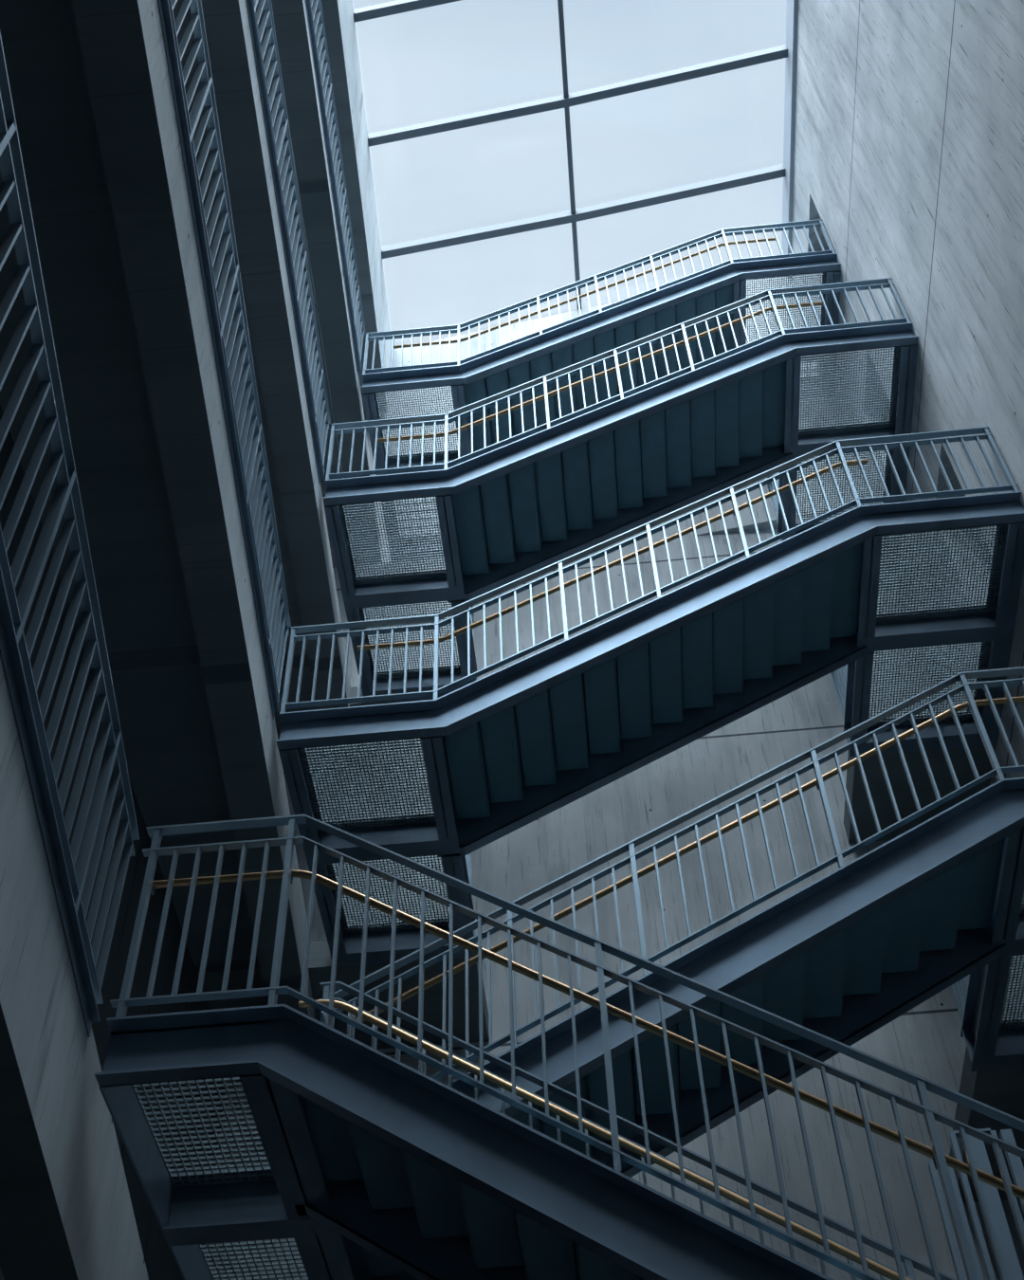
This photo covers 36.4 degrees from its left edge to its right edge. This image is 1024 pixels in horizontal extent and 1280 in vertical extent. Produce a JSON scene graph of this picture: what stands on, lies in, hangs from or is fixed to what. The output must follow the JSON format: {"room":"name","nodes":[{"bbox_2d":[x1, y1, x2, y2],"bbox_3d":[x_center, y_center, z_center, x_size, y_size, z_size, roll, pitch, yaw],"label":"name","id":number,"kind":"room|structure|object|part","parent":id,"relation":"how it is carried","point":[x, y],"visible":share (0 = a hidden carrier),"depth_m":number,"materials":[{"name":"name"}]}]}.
{"room":"stairwell","nodes":[
{"label":"stairwell","id":0,"kind":"room"},
{"bbox_2d":[0,403,226,1279],"bbox_3d":[-3.744,-4.101,11.192,0.330,25.900,21.200,-5,-51,2],"label":"wall","id":1,"kind":"structure","parent":0,"point":[160,1263],"depth_m":12.01,"materials":[{"name":"concrete"}]},
{"bbox_2d":[0,32,139,1037],"bbox_3d":[-2.043,-0.638,6.432,0.119,1.340,5.657,0,-51,-2],"label":"gallery railing","id":2,"kind":"object","parent":1,"relation":"attached to","point":[73,868],"visible":0.99,"depth_m":6.95,"materials":[{"name":"grey metal"}]},
{"bbox_3d":[-1.974,-1.642,5.668,0.056,1.228,0.032,-5,-51,2],"label":"post","id":3,"kind":"part","parent":2,"relation":"part of","materials":[{"name":"grey metal"}]},
{"bbox_3d":[-2.026,-0.380,6.701,0.056,1.228,0.032,-5,-51,2],"label":"post","id":4,"kind":"part","parent":2,"relation":"part of","materials":[{"name":"grey metal"}]},
{"bbox_3d":[-2.001,-0.346,6.072,0.050,0.012,5.648,0,-51,-2],"label":"rail","id":5,"kind":"part","parent":2,"relation":"part of","materials":[{"name":"grey metal"}]},
{"bbox_3d":[-2.079,0.882,7.735,0.056,1.228,0.032,-5,-51,2],"label":"post","id":6,"kind":"part","parent":2,"relation":"part of","materials":[{"name":"grey metal"}]},
{"bbox_2d":[0,656,148,1279],"bbox_3d":[-2.163,-0.311,5.342,2.803,0.926,19.900,-5,-51,2],"label":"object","id":7,"kind":"structure","parent":1,"relation":"attached to","point":[66,1213],"depth_m":7.04,"materials":[{"name":"concrete"}]},
{"bbox_2d":[0,0,316,1019],"bbox_3d":[-2.465,-3.288,8.996,2.238,0.626,19.900,-5,-51,2],"label":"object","id":8,"kind":"structure","parent":1,"relation":"attached to","point":[90,85],"depth_m":10.44,"materials":[{"name":"concrete"}]},
{"bbox_2d":[157,0,291,719],"bbox_3d":[-2.040,-2.702,10.562,0.120,1.200,7.686,-2,-51,0],"label":"gallery railing","id":9,"kind":"object","parent":1,"relation":"attached to","point":[243,420],"visible":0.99,"depth_m":10.96,"materials":[{"name":"grey metal"}]},
{"bbox_3d":[-2.030,-3.425,10.025,0.056,1.088,0.032,-5,-51,2],"label":"post","id":10,"kind":"part","parent":9,"relation":"part of","materials":[{"name":"grey metal"}]},
{"bbox_3d":[-2.001,-2.380,10.884,0.056,1.088,0.032,-5,-51,2],"label":"post","id":11,"kind":"part","parent":9,"relation":"part of","materials":[{"name":"grey metal"}]},
{"bbox_3d":[-2.023,-3.005,10.927,0.050,0.012,7.682,-2,-51,0],"label":"rail","id":12,"kind":"part","parent":9,"relation":"part of","materials":[{"name":"grey metal"}]},
{"bbox_3d":[-2.026,-3.081,11.020,0.060,0.012,7.682,-2,-51,0],"label":"rail","id":13,"kind":"part","parent":9,"relation":"part of","materials":[{"name":"grey metal"}]},
{"bbox_3d":[-1.972,-1.334,11.742,0.056,1.088,0.032,-5,-51,2],"label":"post","id":14,"kind":"part","parent":9,"relation":"part of","materials":[{"name":"grey metal"}]},
{"bbox_3d":[-1.944,-0.289,12.601,0.056,1.088,0.032,-5,-51,2],"label":"post","id":15,"kind":"part","parent":9,"relation":"part of","materials":[{"name":"grey metal"}]},
{"bbox_2d":[172,0,357,764],"bbox_3d":[-2.775,-5.981,12.308,1.843,0.456,19.900,-5,-51,2],"label":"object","id":16,"kind":"structure","parent":1,"relation":"attached to","point":[296,489],"depth_m":14.71,"materials":[{"name":"concrete"}]},
{"bbox_2d":[245,0,330,484],"bbox_3d":[-2.224,-5.150,13.968,0.120,1.200,8.192,-3,-51,1],"label":"gallery railing","id":17,"kind":"object","parent":1,"relation":"attached to","point":[279,141],"visible":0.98,"depth_m":14.90,"materials":[{"name":"grey metal"}]},
{"bbox_3d":[-2.227,-5.670,13.598,0.056,1.088,0.032,-5,-51,2],"label":"post","id":18,"kind":"part","parent":17,"relation":"part of","materials":[{"name":"grey metal"}]},
{"bbox_3d":[-2.161,-4.628,14.455,0.056,1.088,0.032,-5,-51,2],"label":"post","id":19,"kind":"part","parent":17,"relation":"part of","materials":[{"name":"grey metal"}]},
{"bbox_3d":[-2.207,-5.453,14.334,0.050,0.012,8.189,-3,-51,1],"label":"rail","id":20,"kind":"part","parent":17,"relation":"part of","materials":[{"name":"grey metal"}]},
{"bbox_3d":[-2.210,-5.529,14.426,0.060,0.012,8.190,-3,-51,1],"label":"rail","id":21,"kind":"part","parent":17,"relation":"part of","materials":[{"name":"grey metal"}]},
{"bbox_3d":[-2.096,-3.586,15.312,0.056,1.088,0.032,-5,-51,2],"label":"post","id":22,"kind":"part","parent":17,"relation":"part of","materials":[{"name":"grey metal"}]},
{"bbox_3d":[-2.031,-2.543,16.170,0.056,1.088,0.032,-5,-51,2],"label":"post","id":23,"kind":"part","parent":17,"relation":"part of","materials":[{"name":"grey metal"}]},
{"bbox_2d":[256,0,383,567],"bbox_3d":[-2.970,-8.747,15.692,1.684,0.366,19.900,-5,-51,2],"label":"trim","id":24,"kind":"structure","parent":1,"relation":"attached to","point":[289,16],"depth_m":18.78,"materials":[{"name":"metal"}]},
{"bbox_2d":[305,0,365,375],"bbox_3d":[-2.321,-7.431,17.697,0.120,1.200,9.388,-4,-51,1],"label":"gallery railing","id":25,"kind":"object","parent":24,"relation":"on","point":[326,100],"visible":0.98,"depth_m":19.06,"materials":[{"name":"grey metal"}]},
{"bbox_3d":[-2.213,-6.447,18.564,0.056,1.088,0.032,-5,-51,2],"label":"post","id":26,"kind":"part","parent":25,"relation":"part of","materials":[{"name":"grey metal"}]},
{"bbox_3d":[-2.307,-7.810,18.154,0.060,0.012,9.386,-4,-51,1],"label":"rail","id":27,"kind":"part","parent":25,"relation":"part of","materials":[{"name":"grey metal"}]},
{"bbox_3d":[-2.132,-5.406,19.421,0.056,1.088,0.032,-5,-51,2],"label":"post","id":28,"kind":"part","parent":25,"relation":"part of","materials":[{"name":"grey metal"}]},
{"bbox_3d":[-2.050,-4.365,20.277,0.056,1.088,0.032,-5,-51,2],"label":"post","id":29,"kind":"part","parent":25,"relation":"part of","materials":[{"name":"grey metal"}]},
{"bbox_2d":[311,0,391,414],"bbox_3d":[-3.079,-12.044,19.708,1.742,2.300,19.900,-5,-51,2],"label":"trim","id":30,"kind":"structure","parent":1,"relation":"attached to","point":[339,25],"depth_m":23.13,"materials":[{"name":"concrete"}]},
{"bbox_2d":[94,813,1023,1279],"bbox_3d":[1.433,3.357,7.947,6.641,4.407,3.094,-5,-51,2],"label":"staircase","id":31,"kind":"structure","parent":1,"relation":"attached to","point":[362,1147],"depth_m":7.76,"materials":[{"name":"grey metal"}]},
{"bbox_3d":[-1.984,1.497,8.300,0.032,1.298,0.054,-5,-51,2],"label":"post","id":32,"kind":"part","parent":31,"relation":"part of","materials":[{"name":"grey metal"}]},
{"bbox_3d":[-1.416,3.187,8.648,0.946,0.336,2.980,-5,-51,2],"label":"landing frame","id":33,"kind":"part","parent":31,"relation":"part of","materials":[{"name":"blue metal"}]},
{"bbox_3d":[-1.218,1.430,8.272,0.032,1.298,0.054,-5,-51,2],"label":"post","id":34,"kind":"part","parent":31,"relation":"part of","materials":[{"name":"grey metal"}]},
{"bbox_3d":[-1.109,2.473,9.027,0.032,1.138,0.054,-5,-51,2],"label":"post","id":35,"kind":"part","parent":31,"relation":"part of","materials":[{"name":"grey metal"}]},
{"bbox_3d":[0.657,2.008,7.479,5.290,2.802,0.041,-5,-51,2],"label":"handrail","id":36,"kind":"part","parent":31,"relation":"part of","materials":[{"name":"gold metal"}]},
{"bbox_3d":[1.080,2.850,8.119,4.640,2.802,0.041,-5,-51,2],"label":"handrail","id":37,"kind":"part","parent":31,"relation":"part of","materials":[{"name":"gold metal"}]},
{"bbox_3d":[0.453,1.959,7.393,0.032,1.298,0.054,-5,-51,2],"label":"post","id":38,"kind":"part","parent":31,"relation":"part of","materials":[{"name":"grey metal"}]},
{"bbox_3d":[1.801,3.062,7.897,5.855,3.810,0.064,-5,-51,2],"label":"railing","id":39,"kind":"part","parent":31,"relation":"part of","materials":[{"name":"grey metal"}]},
{"bbox_2d":[328,666,1023,1279],"bbox_3d":[1.823,2.693,10.733,5.955,3.890,2.834,-5,-51,2],"label":"staircase","id":40,"kind":"structure","parent":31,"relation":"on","point":[939,905],"depth_m":10.20,"materials":[{"name":"grey metal"}]},
{"bbox_3d":[-1.088,2.550,9.136,0.032,1.088,0.054,-5,-51,2],"label":"post","id":41,"kind":"part","parent":40,"relation":"part of","materials":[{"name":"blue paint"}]},
{"bbox_3d":[-0.001,2.067,9.568,0.032,1.088,0.054,-5,-51,2],"label":"post","id":42,"kind":"part","parent":40,"relation":"part of","materials":[{"name":"grey metal"}]},
{"bbox_3d":[0.805,1.708,9.888,0.032,1.088,0.054,-5,-51,2],"label":"post","id":43,"kind":"part","parent":40,"relation":"part of","materials":[{"name":"grey metal"}]},
{"bbox_3d":[1.757,1.485,10.021,5.825,3.455,0.064,-5,-51,2],"label":"railing","id":44,"kind":"part","parent":40,"relation":"part of","materials":[{"name":"grey metal"}]},
{"bbox_3d":[1.732,1.360,10.369,5.550,2.439,0.041,-5,-51,2],"label":"handrail","id":45,"kind":"part","parent":40,"relation":"part of","materials":[{"name":"gold metal"}]},
{"bbox_3d":[2.108,1.129,10.406,0.032,1.088,0.054,-5,-51,2],"label":"post","id":46,"kind":"part","parent":40,"relation":"part of","materials":[{"name":"grey metal"}]},
{"bbox_3d":[3.277,0.609,10.870,0.032,1.088,0.054,-5,-51,2],"label":"post","id":47,"kind":"part","parent":40,"relation":"part of","materials":[{"name":"grey metal"}]},
{"bbox_3d":[4.090,2.111,11.207,1.375,0.336,2.720,-5,-51,2],"label":"landing frame","id":48,"kind":"part","parent":40,"relation":"part of","materials":[{"name":"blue metal"}]},
{"bbox_3d":[2.001,3.478,7.366,0.032,1.138,0.054,-5,-51,2],"label":"post","id":49,"kind":"part","parent":31,"relation":"part of","materials":[{"name":"grey metal"}]},
{"bbox_3d":[2.289,3.450,7.636,0.032,1.951,0.050,-5,-51,2],"label":"post","id":50,"kind":"part","parent":31,"relation":"part of","materials":[{"name":"grey metal"}]},
{"bbox_3d":[1.882,2.436,6.611,0.032,1.298,0.054,-5,-51,2],"label":"post","id":51,"kind":"part","parent":31,"relation":"part of","materials":[{"name":"grey metal"}]},
{"bbox_3d":[2.380,3.461,7.610,0.028,2.011,0.050,-5,-51,2],"label":"post","id":52,"kind":"part","parent":31,"relation":"part of","materials":[{"name":"grey metal"}]},
{"bbox_3d":[2.438,3.417,7.656,0.028,2.216,0.050,-5,-51,2],"label":"post","id":53,"kind":"part","parent":31,"relation":"part of","materials":[{"name":"grey metal"}]},
{"bbox_3d":[2.548,3.430,7.623,0.084,2.290,0.050,-5,-51,2],"label":"post","id":54,"kind":"part","parent":31,"relation":"part of","materials":[{"name":"grey metal"}]},
{"bbox_3d":[2.659,3.444,7.591,0.028,2.364,0.050,-5,-51,2],"label":"post","id":55,"kind":"part","parent":31,"relation":"part of","materials":[{"name":"grey metal"}]},
{"bbox_3d":[2.729,3.453,7.570,0.060,2.411,0.050,-5,-51,2],"label":"post","id":56,"kind":"part","parent":31,"relation":"part of","materials":[{"name":"grey metal"}]},
{"bbox_2d":[204,276,1023,1279],"bbox_3d":[1.136,2.673,16.709,8.017,25.580,1.004,-7,-51,4],"label":"wall","id":57,"kind":"structure","parent":0,"point":[925,1041],"depth_m":16.35,"materials":[{"name":"concrete"}]},
{"bbox_2d":[349,686,433,752],"bbox_3d":[-1.611,0.936,18.101,2.499,0.300,0.820,-5,-51,2],"label":"trim","id":58,"kind":"structure","parent":57,"relation":"attached to","point":[354,690],"depth_m":17.85,"materials":[{"name":"metal"}]},
{"bbox_2d":[308,940,489,1049],"bbox_3d":[-1.524,3.386,14.706,2.499,0.300,1.340,-5,-51,2],"label":"trim","id":59,"kind":"structure","parent":57,"relation":"attached to","point":[320,963],"depth_m":14.47,"materials":[{"name":"metal"}]},
{"bbox_2d":[361,219,841,562],"bbox_3d":[1.400,-3.580,22.130,6.551,3.587,2.834,-5,-51,2],"label":"staircase","id":60,"kind":"structure","parent":57,"relation":"attached to","point":[486,375],"depth_m":21.18,"materials":[{"name":"grey metal"}]},
{"bbox_3d":[-1.942,-3.783,20.667,0.032,1.088,0.054,-5,-51,2],"label":"post","id":61,"kind":"part","parent":60,"relation":"part of","materials":[{"name":"grey metal"}]},
{"bbox_3d":[-1.163,-2.279,21.006,1.305,0.336,2.720,-5,-51,2],"label":"landing frame","id":62,"kind":"part","parent":60,"relation":"part of","materials":[{"name":"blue metal"}]},
{"bbox_3d":[-0.702,-3.891,20.622,0.032,1.088,0.054,-5,-51,2],"label":"post","id":63,"kind":"part","parent":60,"relation":"part of","materials":[{"name":"grey metal"}]},
{"bbox_3d":[0.374,-4.375,21.056,0.032,1.088,0.054,-5,-51,2],"label":"post","id":64,"kind":"part","parent":60,"relation":"part of","materials":[{"name":"grey metal"}]},
{"bbox_3d":[1.118,-4.878,21.751,5.530,2.192,0.041,-5,-51,2],"label":"handrail","id":65,"kind":"part","parent":60,"relation":"part of","materials":[{"name":"gold metal"}]},
{"bbox_3d":[1.181,-4.739,21.382,0.032,1.088,0.054,-5,-51,2],"label":"post","id":66,"kind":"part","parent":60,"relation":"part of","materials":[{"name":"grey metal"}]},
{"bbox_3d":[1.270,-4.783,21.421,6.551,3.150,0.064,-5,-51,2],"label":"railing","id":67,"kind":"part","parent":60,"relation":"part of","materials":[{"name":"grey metal"}]},
{"bbox_3d":[1.988,-5.102,21.708,0.032,1.088,0.054,-5,-51,2],"label":"post","id":68,"kind":"part","parent":60,"relation":"part of","materials":[{"name":"grey metal"}]},
{"bbox_3d":[3.064,-5.586,22.142,0.032,1.088,0.054,-5,-51,2],"label":"post","id":69,"kind":"part","parent":60,"relation":"part of","materials":[{"name":"grey metal"}]},
{"bbox_3d":[3.861,-4.615,22.044,1.466,0.336,1.350,-5,-51,2],"label":"landing frame","id":70,"kind":"part","parent":60,"relation":"part of","materials":[{"name":"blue metal"}]},
{"bbox_3d":[3.952,-3.838,22.683,1.466,0.336,0.630,-5,-51,2],"label":"landing frame","id":71,"kind":"part","parent":60,"relation":"part of","materials":[{"name":"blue metal"}]},
{"bbox_3d":[4.474,-5.708,22.090,0.032,1.088,0.054,-5,-51,2],"label":"post","id":72,"kind":"part","parent":60,"relation":"part of","materials":[{"name":"grey metal"}]},
{"bbox_2d":[877,543,899,591],"bbox_3d":[4.121,-0.930,19.549,1.411,0.300,0.820,-5,-51,2],"label":"trim","id":73,"kind":"structure","parent":57,"relation":"attached to","point":[895,543],"depth_m":19.40,"materials":[{"name":"metal"}]},
{"bbox_2d":[843,745,995,843],"bbox_3d":[4.209,1.520,16.154,1.411,0.300,1.340,-5,-51,2],"label":"trim","id":74,"kind":"structure","parent":57,"relation":"attached to","point":[863,815],"depth_m":15.95,"materials":[{"name":"metal"}]},
{"bbox_2d":[790,0,1023,785],"bbox_3d":[4.335,-4.803,10.894,0.320,25.900,21.200,-5,-51,2],"label":"wall","id":75,"kind":"structure","parent":0,"point":[909,119],"depth_m":16.43,"materials":[{"name":"concrete"}]},
{"bbox_2d":[322,277,918,703],"bbox_3d":[1.406,-1.782,18.054,6.551,3.587,2.834,-5,-51,2],"label":"staircase","id":76,"kind":"structure","parent":75,"relation":"attached to","point":[508,513],"depth_m":17.28,"materials":[{"name":"grey metal"}]},
{"bbox_3d":[-1.936,-1.986,16.591,0.032,1.088,0.054,-5,-51,2],"label":"post","id":77,"kind":"part","parent":76,"relation":"part of","materials":[{"name":"grey metal"}]},
{"bbox_3d":[-1.157,-0.481,16.930,1.305,0.336,2.720,-5,-51,2],"label":"landing frame","id":78,"kind":"part","parent":76,"relation":"part of","materials":[{"name":"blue metal"}]},
{"bbox_3d":[-0.697,-2.094,16.546,0.032,1.088,0.054,-5,-51,2],"label":"post","id":79,"kind":"part","parent":76,"relation":"part of","materials":[{"name":"grey metal"}]},
{"bbox_3d":[0.380,-2.578,16.980,0.032,1.088,0.054,-5,-51,2],"label":"post","id":80,"kind":"part","parent":76,"relation":"part of","materials":[{"name":"grey metal"}]},
{"bbox_3d":[1.104,-3.079,17.676,5.270,2.192,0.041,-5,-51,2],"label":"handrail","id":81,"kind":"part","parent":76,"relation":"part of","materials":[{"name":"gold metal"}]},
{"bbox_3d":[1.275,-2.985,17.345,6.551,3.150,0.064,-5,-51,2],"label":"railing","id":82,"kind":"part","parent":76,"relation":"part of","materials":[{"name":"grey metal"}]},
{"bbox_3d":[1.187,-2.941,17.306,0.032,1.088,0.054,-5,-51,2],"label":"post","id":83,"kind":"part","parent":76,"relation":"part of","materials":[{"name":"grey metal"}]},
{"bbox_3d":[1.994,-3.304,17.632,0.032,1.088,0.054,-5,-51,2],"label":"post","id":84,"kind":"part","parent":76,"relation":"part of","materials":[{"name":"grey metal"}]},
{"bbox_3d":[3.070,-3.788,18.066,0.032,1.088,0.054,-5,-51,2],"label":"post","id":85,"kind":"part","parent":76,"relation":"part of","materials":[{"name":"grey metal"}]},
{"bbox_3d":[3.928,-2.291,18.402,1.466,0.336,2.720,-5,-51,2],"label":"landing frame","id":86,"kind":"part","parent":76,"relation":"part of","materials":[{"name":"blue metal"}]},
{"bbox_3d":[4.479,-3.911,18.014,0.032,1.088,0.054,-5,-51,2],"label":"post","id":87,"kind":"part","parent":76,"relation":"part of","materials":[{"name":"grey metal"}]},
{"bbox_2d":[275,426,1023,967],"bbox_3d":[1.470,0.468,14.493,6.551,3.587,2.834,-5,-51,2],"label":"staircase","id":88,"kind":"structure","parent":75,"relation":"attached to","point":[508,748],"depth_m":13.78,"materials":[{"name":"grey metal"}]},
{"bbox_3d":[-1.872,0.264,13.031,0.032,1.088,0.054,-5,-51,2],"label":"post","id":89,"kind":"part","parent":88,"relation":"part of","materials":[{"name":"grey metal"}]},
{"bbox_3d":[-1.094,1.769,13.370,1.305,0.336,2.720,-5,-51,2],"label":"landing frame","id":90,"kind":"part","parent":88,"relation":"part of","materials":[{"name":"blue metal"}]},
{"bbox_3d":[-0.633,0.157,12.985,0.032,1.088,0.054,-5,-51,2],"label":"post","id":91,"kind":"part","parent":88,"relation":"part of","materials":[{"name":"grey metal"}]},
{"bbox_3d":[0.443,-0.328,13.420,0.032,1.088,0.054,-5,-51,2],"label":"post","id":92,"kind":"part","parent":88,"relation":"part of","materials":[{"name":"grey metal"}]},
{"bbox_3d":[1.033,-0.817,14.121,4.800,2.192,0.041,-5,-51,2],"label":"handrail","id":93,"kind":"part","parent":88,"relation":"part of","materials":[{"name":"gold metal"}]},
{"bbox_3d":[1.339,-0.735,13.785,6.551,3.150,0.064,-5,-51,2],"label":"railing","id":94,"kind":"part","parent":88,"relation":"part of","materials":[{"name":"grey metal"}]},
{"bbox_3d":[1.250,-0.691,13.746,0.032,1.088,0.054,-5,-51,2],"label":"post","id":95,"kind":"part","parent":88,"relation":"part of","materials":[{"name":"grey metal"}]},
{"bbox_3d":[2.057,-1.054,14.072,0.032,1.088,0.054,-5,-51,2],"label":"post","id":96,"kind":"part","parent":88,"relation":"part of","materials":[{"name":"grey metal"}]},
{"bbox_3d":[3.133,-1.538,14.506,0.032,1.088,0.054,-5,-51,2],"label":"post","id":97,"kind":"part","parent":88,"relation":"part of","materials":[{"name":"grey metal"}]},
{"bbox_3d":[3.992,-0.040,14.841,1.466,0.336,2.720,-5,-51,2],"label":"landing frame","id":98,"kind":"part","parent":88,"relation":"part of","materials":[{"name":"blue metal"}]},
{"bbox_3d":[4.543,-1.661,14.454,0.032,1.088,0.054,-5,-51,2],"label":"post","id":99,"kind":"part","parent":88,"relation":"part of","materials":[{"name":"grey metal"}]},
{"bbox_2d":[949,1046,1023,1203],"bbox_3d":[4.336,3.917,12.722,1.320,0.300,1.980,-5,-51,2],"label":"trim","id":100,"kind":"structure","parent":75,"relation":"attached to","point":[1001,1089],"depth_m":12.37,"materials":[{"name":"metal"}]},
{"bbox_2d":[970,527,991,570],"bbox_3d":[6.217,-1.005,16.208,2.380,3.320,2.350,-5,-51,2],"label":"wall","id":101,"kind":"structure","parent":0,"point":[978,527],"depth_m":18.01,"materials":[{"name":"concrete"}]},
{"bbox_3d":[-3.730,-12.349,21.196,1.050,0.180,21.200,-5,-51,2],"label":"ceiling","id":102,"kind":"structure","parent":0,"visible":0},
{"bbox_2d":[353,0,798,349],"bbox_3d":[-0.183,-12.473,20.685,8.070,0.640,21.000,-5,-51,2],"label":"window","id":103,"kind":"structure","parent":102,"relation":"attached to","point":[788,51],"depth_m":24.45,"materials":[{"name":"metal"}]},
{"bbox_3d":[3.781,-13.012,20.379,0.060,0.640,20.500,-5,-51,2],"label":"frame","id":104,"kind":"part","parent":103,"relation":"part of","materials":[{"name":"metal"}]}
]}

